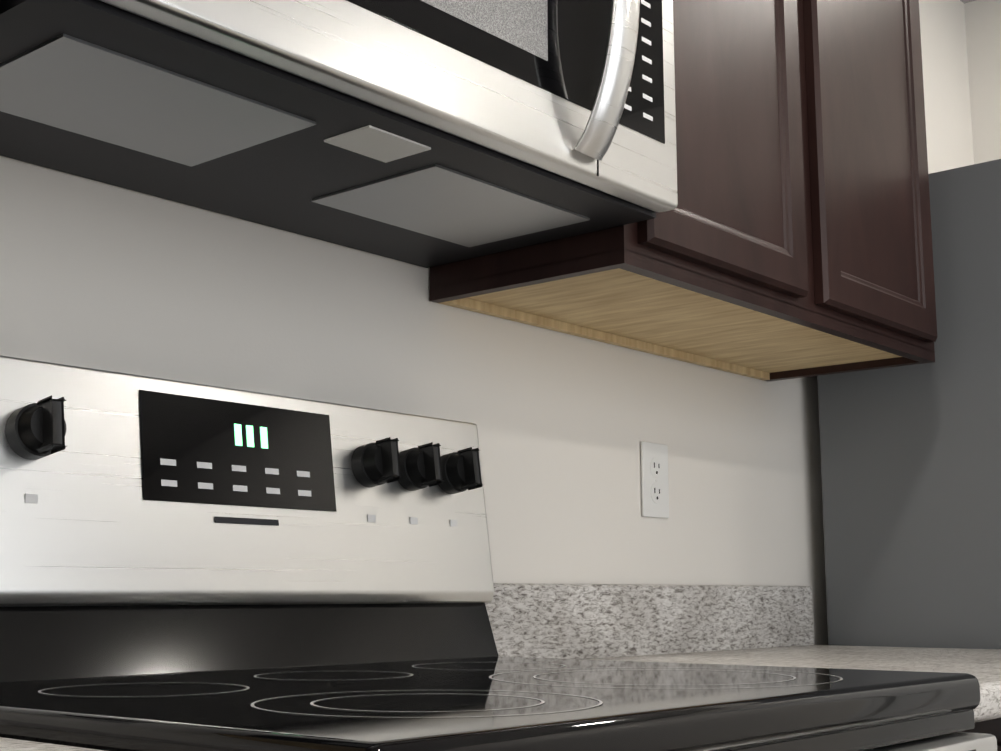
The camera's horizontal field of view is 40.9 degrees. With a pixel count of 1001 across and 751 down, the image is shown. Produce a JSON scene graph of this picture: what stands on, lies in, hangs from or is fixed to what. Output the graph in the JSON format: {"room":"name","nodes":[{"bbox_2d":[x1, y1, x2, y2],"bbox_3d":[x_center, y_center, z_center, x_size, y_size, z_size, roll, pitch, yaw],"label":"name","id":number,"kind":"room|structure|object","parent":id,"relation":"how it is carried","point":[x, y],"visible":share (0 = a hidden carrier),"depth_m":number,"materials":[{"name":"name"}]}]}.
{"room":"kitchen","nodes":[
{"label":"kitchen","id":0,"kind":"room"},
{"bbox_2d":[0,0,973,644],"bbox_3d":[-0.764,-0.061,1.008,0.120,2.450,6.400,-8,-12,40],"label":"wall","id":1,"kind":"structure","parent":0,"point":[94,274],"depth_m":1.78,"materials":[{"name":"white paint"}]},
{"bbox_2d":[0,0,677,267],"bbox_3d":[-0.170,-0.410,1.325,0.444,0.416,0.754,-8,-12,40],"label":"microwave","id":2,"kind":"object","parent":1,"relation":"attached to","point":[426,133],"visible":1,"depth_m":1.26,"materials":[{"name":"grey metal"}]},
{"bbox_2d":[641,441,668,517],"bbox_3d":[0.238,0.161,2.059,0.006,0.114,0.070,-8,-12,40],"label":"electrical outlet","id":3,"kind":"object","parent":1,"relation":"attached to","point":[654,481],"visible":1,"depth_m":2.05,"materials":[{"name":"white plastic"}]},
{"bbox_2d":[430,0,936,381],"bbox_3d":[0.313,-0.510,2.010,0.324,0.914,0.867,-8,-12,40],"label":"upper cabinet","id":4,"kind":"object","parent":1,"relation":"attached to","point":[789,236],"visible":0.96,"depth_m":1.86,"materials":[{"name":"brown wood"}]},
{"bbox_2d":[960,0,974,3],"bbox_3d":[0.603,-1.491,0.058,3.720,0.060,6.400,-8,-12,40],"label":"ceiling","id":5,"kind":"structure","parent":0,"point":[965,1],"depth_m":3.32,"materials":[{"name":"grey paint"}]},
{"bbox_2d":[964,0,1000,163],"bbox_3d":[2.626,0.112,2.099,3.600,2.450,0.316,-8,-12,40],"label":"wall","id":6,"kind":"structure","parent":0,"point":[983,27],"depth_m":3.27,"materials":[{"name":"white paint"}]},
{"bbox_3d":[0.607,0.986,-0.349,3.720,0.060,6.400,-8,-12,40],"label":"floor","id":7,"kind":"structure","parent":0,"visible":0},
{"bbox_2d":[0,355,996,750],"bbox_3d":[-0.036,0.574,1.049,0.739,1.207,0.758,-8,-12,40],"label":"range","id":8,"kind":"object","parent":7,"relation":"on","point":[192,567],"visible":1,"depth_m":1.21,"materials":[{"name":"silver metal"}]},
{"bbox_2d":[817,159,1000,648],"bbox_3d":[1.194,0.510,2.399,0.883,1.768,0.870,-8,-12,40],"label":"refrigerator","id":9,"kind":"object","parent":7,"relation":"on","point":[911,473],"visible":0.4,"depth_m":2.29,"materials":[{"name":"grey metal"}]},
{"bbox_2d":[961,718,1000,750],"bbox_3d":[0.451,0.851,1.710,0.626,0.874,0.925,-8,-12,40],"label":"base cabinet","id":10,"kind":"object","parent":7,"relation":"on","point":[992,726],"depth_m":1.41,"materials":[{"name":"wood"}]},
{"bbox_2d":[485,583,1000,721],"bbox_3d":[0.468,0.349,1.800,0.645,0.140,0.962,-8,-12,40],"label":"countertop","id":11,"kind":"structure","parent":10,"relation":"on","point":[740,625],"depth_m":1.92,"materials":[{"name":"stone"}]},
{"bbox_3d":[-0.941,0.589,0.102,0.626,0.874,0.912,-8,-12,40],"label":"base cabinet","id":12,"kind":"object","parent":7,"relation":"on","visible":0},
{"bbox_2d":[0,737,105,750],"bbox_3d":[-1.088,0.057,0.002,0.645,0.140,2.298,-8,-12,40],"label":"countertop","id":13,"kind":"structure","parent":12,"relation":"on","point":[8,744],"depth_m":0.78,"materials":[{"name":"stone"}]}
]}

